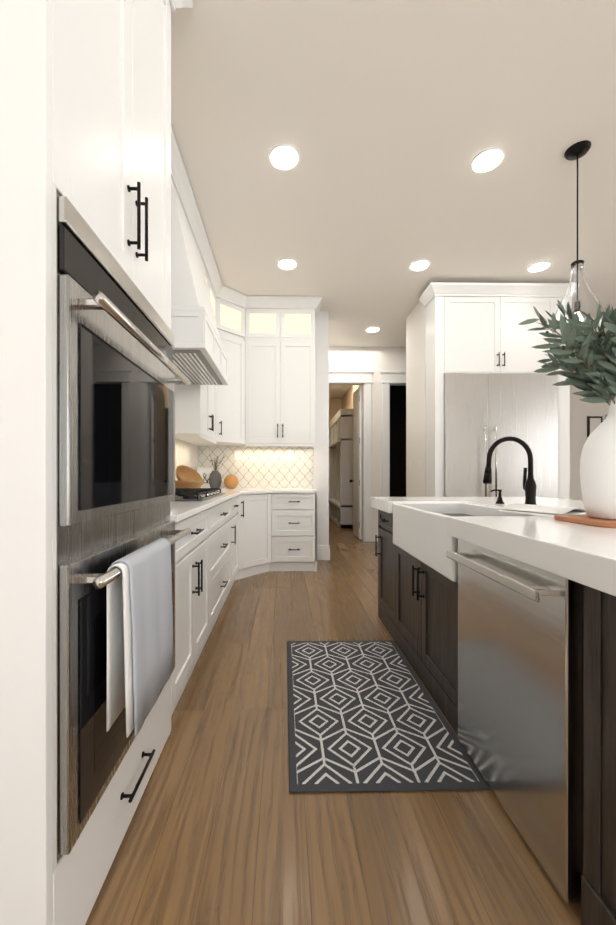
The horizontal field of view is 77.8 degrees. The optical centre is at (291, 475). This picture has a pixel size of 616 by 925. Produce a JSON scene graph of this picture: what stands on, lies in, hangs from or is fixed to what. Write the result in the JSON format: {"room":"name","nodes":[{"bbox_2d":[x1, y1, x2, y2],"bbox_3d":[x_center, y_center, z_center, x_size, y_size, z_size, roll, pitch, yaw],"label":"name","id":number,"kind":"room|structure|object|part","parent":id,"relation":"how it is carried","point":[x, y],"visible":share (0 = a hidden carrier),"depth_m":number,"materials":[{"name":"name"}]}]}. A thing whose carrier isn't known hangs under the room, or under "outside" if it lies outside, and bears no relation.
{"room":"kitchen","nodes":[
{"label":"kitchen","id":0,"kind":"room"},
{"bbox_2d":[184,384,219,443],"bbox_3d":[-0.968,-1.223,3.811,0.391,1.705,0.871,0,0,-1],"label":"upper cabinet","id":1,"kind":"object","parent":0,"relation":"attached to","point":[201,401],"depth_m":3.60,"materials":[{"name":"white wood"}]},
{"bbox_2d":[184,166,227,383],"bbox_3d":[-0.850,-1.447,2.887,0.593,1.256,0.980,0,0,-1],"label":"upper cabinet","id":2,"kind":"object","parent":0,"relation":"attached to","point":[205,295],"depth_m":2.86,"materials":[{"name":"white wood"}]},
{"bbox_2d":[171,178,227,384],"bbox_3d":[-0.848,-1.374,2.888,0.597,1.170,1.004,0,0,-1],"label":"range hood","id":3,"kind":"object","parent":2,"relation":"attached to","point":[199,353],"depth_m":2.48,"materials":[{"name":"white wood"}]},
{"bbox_2d":[192,288,247,447],"bbox_3d":[-0.859,-1.224,4.481,0.632,1.705,0.693,0,0,-1],"label":"upper cabinet","id":4,"kind":"object","parent":0,"relation":"attached to","point":[232,393],"depth_m":4.38,"materials":[{"name":"white wood"}]},
{"bbox_2d":[244,296,315,447],"bbox_3d":[-0.159,-1.224,4.645,0.881,1.705,0.391,0,0,-1],"label":"upper cabinet","id":5,"kind":"object","parent":0,"relation":"attached to","point":[279,331],"depth_m":4.50,"materials":[{"name":"white wood"}]},
{"bbox_2d":[85,518,580,924],"bbox_3d":[2.605,1.110,3.414,8.000,0.060,14.200,0,0,-1],"label":"floor","id":6,"kind":"structure","parent":0,"point":[226,827],"depth_m":1.17,"materials":[{"name":"brown wood"}]},
{"bbox_2d":[0,0,183,924],"bbox_3d":[-0.791,-0.495,1.171,0.646,3.156,0.843,0,0,-1],"label":"tall cabinet","id":7,"kind":"object","parent":6,"relation":"on","point":[85,85],"depth_m":0.78,"materials":[{"name":"white wood"}]},
{"bbox_2d":[68,176,183,883],"bbox_3d":[-0.631,0.110,1.186,0.327,1.400,0.819,0,0,-1],"label":"base cabinet","id":8,"kind":"object","parent":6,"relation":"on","point":[144,352],"depth_m":0.96,"materials":[{"name":"white wood"}]},
{"bbox_2d":[56,193,190,862],"bbox_3d":[-0.600,0.111,1.187,0.389,1.400,0.795,0,0,-1],"label":"double oven","id":9,"kind":"object","parent":8,"relation":"in","point":[116,371],"depth_m":0.91,"materials":[{"name":"silver metal"}]},
{"bbox_2d":[106,538,173,736],"bbox_3d":[-0.409,0.417,1.067,0.068,0.426,0.352,0,0,-1],"label":"towel","id":10,"kind":"object","parent":9,"relation":"hanging from","point":[140,647],"visible":1,"depth_m":0.97,"materials":[{"name":"white fabric"}]},
{"bbox_2d":[184,524,211,687],"bbox_3d":[-0.820,0.640,1.997,0.620,0.885,0.806,0,0,-1],"label":"base cabinet","id":11,"kind":"object","parent":6,"relation":"on","point":[197,537],"depth_m":2.04,"materials":[{"name":"white wood"}]},
{"bbox_2d":[180,488,316,523],"bbox_3d":[-0.422,0.181,3.220,1.460,0.030,3.235,0,0,-1],"label":"countertop","id":12,"kind":"structure","parent":11,"relation":"on","point":[201,505],"depth_m":4.06,"materials":[{"name":"white stone"}]},
{"bbox_2d":[175,465,204,487],"bbox_3d":[-0.968,0.036,3.547,0.324,0.260,0.324,0,0,-1],"label":"bowls","id":13,"kind":"object","parent":12,"relation":"on","point":[188,477],"visible":0.79,"depth_m":3.57,"materials":[{"name":"brown wood"}]},
{"bbox_2d":[175,488,224,500],"bbox_3d":[-0.826,0.141,2.890,0.500,0.052,0.910,0,0,-1],"label":"cooktop","id":14,"kind":"object","parent":12,"relation":"in","point":[181,494],"depth_m":2.72,"materials":[{"name":"black metal"}]},
{"bbox_2d":[197,467,212,487],"bbox_3d":[-1.055,0.033,4.684,0.200,0.259,0.056,0,0,-36],"label":"cookbook","id":15,"kind":"object","parent":12,"relation":"on","point":[204,472],"visible":0.67,"depth_m":4.67,"materials":[{"name":"white paper"}]},
{"bbox_2d":[209,454,223,487],"bbox_3d":[-0.901,-0.049,4.604,0.194,0.425,0.161,0,0,-1],"label":"vase","id":16,"kind":"object","parent":12,"relation":"on","point":[215,479],"visible":0.98,"depth_m":4.56,"materials":[{"name":"grey ceramic"}]},
{"bbox_2d":[224,474,238,488],"bbox_3d":[-0.717,0.077,4.552,0.176,0.172,0.176,0,0,-1],"label":"orb","id":17,"kind":"object","parent":12,"relation":"on","point":[231,481],"visible":1,"depth_m":4.49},
{"bbox_2d":[212,524,231,627],"bbox_3d":[-0.836,0.639,2.890,0.620,0.885,1.100,0,0,-1],"label":"base cabinet","id":18,"kind":"object","parent":6,"relation":"on","point":[221,533],"depth_m":2.87,"materials":[{"name":"white wood"}]},
{"bbox_2d":[232,524,243,585],"bbox_3d":[-0.830,0.638,3.668,0.660,0.885,0.576,0,0,-1],"label":"base cabinet","id":19,"kind":"object","parent":6,"relation":"on","point":[237,529],"depth_m":3.91,"materials":[{"name":"white wood"}]},
{"bbox_2d":[244,524,271,577],"bbox_3d":[-0.699,0.637,4.338,0.948,0.885,0.989,0,0,-1],"label":"base cabinet","id":20,"kind":"object","parent":6,"relation":"on","point":[257,537],"depth_m":4.12,"materials":[{"name":"white wood"}]},
{"bbox_2d":[272,524,316,571],"bbox_3d":[0.001,0.637,4.530,0.565,0.885,0.632,0,0,-1],"label":"base cabinet","id":21,"kind":"object","parent":6,"relation":"on","point":[294,546],"depth_m":4.26,"materials":[{"name":"white wood"}]},
{"bbox_2d":[329,409,352,528],"bbox_3d":[1.169,-0.133,8.787,0.465,2.415,2.200,0,0,-1],"label":"locker","id":22,"kind":"object","parent":6,"relation":"on","point":[340,468],"visible":0.77,"depth_m":7.69,"materials":[{"name":"white wood"}]},
{"bbox_2d":[287,640,490,792],"bbox_3d":[0.330,1.077,1.887,0.695,0.008,1.170,0,0,-1],"label":"rug","id":23,"kind":"object","parent":6,"relation":"on","point":[365,716],"visible":0.9,"depth_m":1.62,"materials":[{"name":"grey fabric"}]},
{"bbox_2d":[370,505,615,924],"bbox_3d":[1.073,0.663,1.655,0.928,0.839,2.540,0,0,-1],"label":"kitchen island","id":24,"kind":"object","parent":6,"relation":"on","point":[500,627],"depth_m":1.09,"materials":[{"name":"brown wood"}]},
{"bbox_2d":[370,497,615,588],"bbox_3d":[1.285,0.206,1.653,1.303,0.075,2.590,0,0,-1],"label":"island countertop","id":25,"kind":"structure","parent":24,"relation":"on","point":[588,552],"depth_m":1.23,"materials":[{"name":"white stone"}]},
{"bbox_2d":[393,502,531,581],"bbox_3d":[0.883,0.307,2.001,0.461,0.266,0.866,0,0,-1],"label":"sink","id":26,"kind":"object","parent":25,"relation":"in","point":[419,528],"depth_m":1.97,"materials":[{"name":"white ceramic"}]},
{"bbox_2d":[490,489,503,503],"bbox_3d":[1.214,0.125,2.247,0.079,0.084,0.046,0,0,-1],"label":"soap dispenser","id":27,"kind":"object","parent":25,"relation":"on","point":[499,500],"visible":1,"depth_m":2.24,"materials":[{"name":"black metal"}]},
{"bbox_2d":[483,436,536,504],"bbox_3d":[1.093,-0.014,1.919,0.270,0.362,0.092,0,0,-1],"label":"faucet","id":28,"kind":"object","parent":25,"relation":"on","point":[529,485],"visible":0.81,"depth_m":1.90,"materials":[{"name":"black metal"}]},
{"bbox_2d":[497,503,586,516],"bbox_3d":[1.097,0.151,1.660,0.213,0.036,0.283,0,0,-25],"label":"magazine","id":29,"kind":"object","parent":25,"relation":"on","point":[537,510],"visible":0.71,"depth_m":1.61,"materials":[{"name":"white paper"}]},
{"bbox_2d":[518,300,615,519],"bbox_3d":[1.159,-0.273,1.337,0.684,0.848,0.680,0,0,-1],"label":"vase","id":30,"kind":"object","parent":25,"relation":"on","point":[593,366],"visible":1,"depth_m":1.31,"materials":[{"name":"white ceramic"}]},
{"bbox_2d":[554,515,615,527],"bbox_3d":[1.163,0.160,1.341,0.340,0.016,0.260,0,0,-1],"label":"cutting board","id":31,"kind":"object","parent":25,"relation":"on","point":[590,521],"visible":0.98,"depth_m":1.31,"materials":[{"name":"brown wood"}]},
{"bbox_2d":[446,539,582,902],"bbox_3d":[0.931,0.666,1.242,0.630,0.830,0.592,0,0,-1],"label":"dishwasher","id":32,"kind":"object","parent":24,"relation":"in","point":[520,622],"depth_m":1.09,"materials":[{"name":"silver metal"}]},
{"bbox_2d":[419,282,569,498],"bbox_3d":[2.278,-0.498,4.198,1.613,3.154,0.386,0,0,-1],"label":"cabinet","id":33,"kind":"object","parent":6,"relation":"on","point":[486,387],"visible":0.79,"depth_m":4.08,"materials":[{"name":"white wood"}]},
{"bbox_2d":[444,373,557,497],"bbox_3d":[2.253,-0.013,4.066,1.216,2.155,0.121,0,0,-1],"label":"refrigerator","id":34,"kind":"object","parent":33,"relation":"in","point":[481,409],"depth_m":4.07,"materials":[{"name":"silver metal"}]},
{"bbox_2d":[329,398,341,421],"bbox_3d":[0.783,-0.508,10.330,1.170,3.160,0.100,0,0,-1],"label":"wall","id":35,"kind":"structure","parent":0,"point":[336,405],"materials":[{"name":"beige"}]},
{"bbox_2d":[342,385,361,408],"bbox_3d":[1.464,-0.505,8.352,0.100,3.160,4.080,0,0,-1],"label":"wall","id":36,"kind":"structure","parent":0,"point":[347,400],"depth_m":9.15,"materials":[{"name":"beige paint"}]},
{"bbox_2d":[171,0,615,397],"bbox_3d":[2.605,-2.120,3.410,8.000,0.080,14.200,0,0,-1],"label":"ceiling","id":37,"kind":"structure","parent":0,"point":[389,120],"depth_m":2.38,"materials":[{"name":"beige paint"}]},
{"bbox_2d":[269,144,298,169],"bbox_3d":[-0.046,-2.072,2.487,0.196,0.011,0.196,0,0,-1],"label":"recessed light","id":38,"kind":"object","parent":37,"relation":"in","point":[283,156],"visible":1,"depth_m":2.48,"materials":[{"name":"white"}]},
{"bbox_2d":[277,258,296,269],"bbox_3d":[-0.040,-2.074,3.748,0.196,0.011,0.196,0,0,-1],"label":"recessed light","id":39,"kind":"object","parent":37,"relation":"in","point":[286,264],"visible":0.98,"depth_m":3.74,"materials":[{"name":"white"}]},
{"bbox_2d":[366,327,379,332],"bbox_3d":[1.165,-2.075,5.438,0.196,0.011,0.196,0,0,-1],"label":"recessed light","id":40,"kind":"object","parent":37,"relation":"in","point":[372,329],"visible":0.98,"depth_m":5.42,"materials":[{"name":"white plastic"}]},
{"bbox_2d":[409,260,429,270],"bbox_3d":[1.270,-2.074,3.772,0.196,0.011,0.196,0,0,-1],"label":"recessed light","id":41,"kind":"object","parent":37,"relation":"in","point":[419,265],"visible":1,"depth_m":3.76,"materials":[{"name":"white plastic"}]},
{"bbox_2d":[471,147,503,172],"bbox_3d":[1.293,-2.072,2.512,0.196,0.011,0.196,0,0,-1],"label":"recessed light","id":42,"kind":"object","parent":37,"relation":"in","point":[488,159],"visible":1,"depth_m":2.50,"materials":[{"name":"white plastic"}]},
{"bbox_2d":[527,261,550,271],"bbox_3d":[2.467,-2.074,3.794,0.196,0.011,0.196,0,0,-1],"label":"recessed light","id":43,"kind":"object","parent":37,"relation":"in","point":[539,266],"visible":1,"depth_m":3.78,"materials":[{"name":"white"}]},
{"bbox_2d":[552,140,603,344],"bbox_3d":[1.829,-1.459,2.434,0.274,1.237,0.274,0,0,-1],"label":"pendant light","id":44,"kind":"object","parent":37,"relation":"hanging from","point":[579,296],"visible":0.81,"depth_m":2.39,"materials":[{"name":"clear glass"}]},
{"bbox_3d":[1.829,-1.095,2.435,0.274,0.508,0.274,0,0,-1],"label":"glass","id":45,"kind":"part","parent":44,"relation":"part of","materials":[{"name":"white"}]},
{"bbox_2d":[390,386,405,496],"bbox_3d":[1.985,-0.504,6.931,0.870,3.160,1.220,0,0,-1],"label":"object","id":46,"kind":"structure","parent":0,"point":[397,441],"depth_m":7.50,"materials":[{"name":"black"}]},
{"bbox_2d":[406,301,424,496],"bbox_3d":[2.267,-0.501,4.736,1.467,3.160,0.680,0,0,-1],"label":"wall","id":47,"kind":"structure","parent":0,"point":[415,394],"depth_m":4.70,"materials":[{"name":"white paint"}]},
{"bbox_2d":[419,461,421,470],"bbox_3d":[1.532,-0.111,4.513,0.011,0.120,0.072,0,0,-1],"label":"switch plate","id":48,"kind":"object","parent":47,"relation":"attached to","point":[420,466],"depth_m":4.50,"materials":[{"name":"white plastic"}]},
{"bbox_2d":[329,347,608,532],"bbox_3d":[3.502,-0.503,6.289,6.100,3.160,0.120,0,0,-1],"label":"wall","id":49,"kind":"structure","parent":0,"point":[376,360],"depth_m":6.19,"materials":[{"name":"white paint"}]},
{"bbox_2d":[350,386,361,538],"bbox_3d":[1.108,-0.208,6.606,0.118,2.546,0.590,0,0,-1],"label":"door leaf","id":50,"kind":"structure","parent":49,"relation":"in","point":[357,463],"depth_m":6.47,"materials":[{"name":"white wood"}]},
{"bbox_2d":[329,370,405,541],"bbox_3d":[1.462,-0.305,6.229,2.053,2.765,0.165,0,0,-1],"label":"door frame","id":51,"kind":"structure","parent":49,"relation":"attached to","point":[362,378],"depth_m":6.17,"materials":[{"name":"white wood"}]},
{"bbox_2d":[372,533,377,541],"bbox_3d":[1.421,1.008,5.292,0.205,0.140,1.800,0,0,-1],"label":"baseboard","id":52,"kind":"structure","parent":49,"relation":"attached to","point":[373,537],"depth_m":6.17,"materials":[{"name":"white wood"}]},
{"bbox_2d":[587,416,602,436],"bbox_3d":[4.973,-0.793,6.241,0.240,0.340,0.026,0,0,-1],"label":"picture frame","id":53,"kind":"object","parent":49,"relation":"attached to","point":[594,423],"visible":0.57,"depth_m":6.23,"materials":[{"name":"black"}]},
{"bbox_3d":[-0.445,-0.502,5.574,1.820,3.160,1.465,0,0,-1],"label":"wall block","id":54,"kind":"object","parent":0,"visible":0},
{"bbox_2d":[175,438,312,487],"bbox_3d":[-0.422,-0.327,3.219,1.460,0.986,3.235,0,0,-1],"label":"backsplash","id":55,"kind":"structure","parent":54,"relation":"attached to","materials":[{"name":"tile"}]},
{"bbox_2d":[313,311,329,559],"bbox_3d":[0.387,-0.501,4.838,0.212,3.160,0.034,0,0,-1],"label":"trim strip","id":56,"kind":"object","parent":54,"relation":"attached to","point":[321,466],"visible":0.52,"depth_m":4.84,"materials":[{"name":"white"}]}
]}

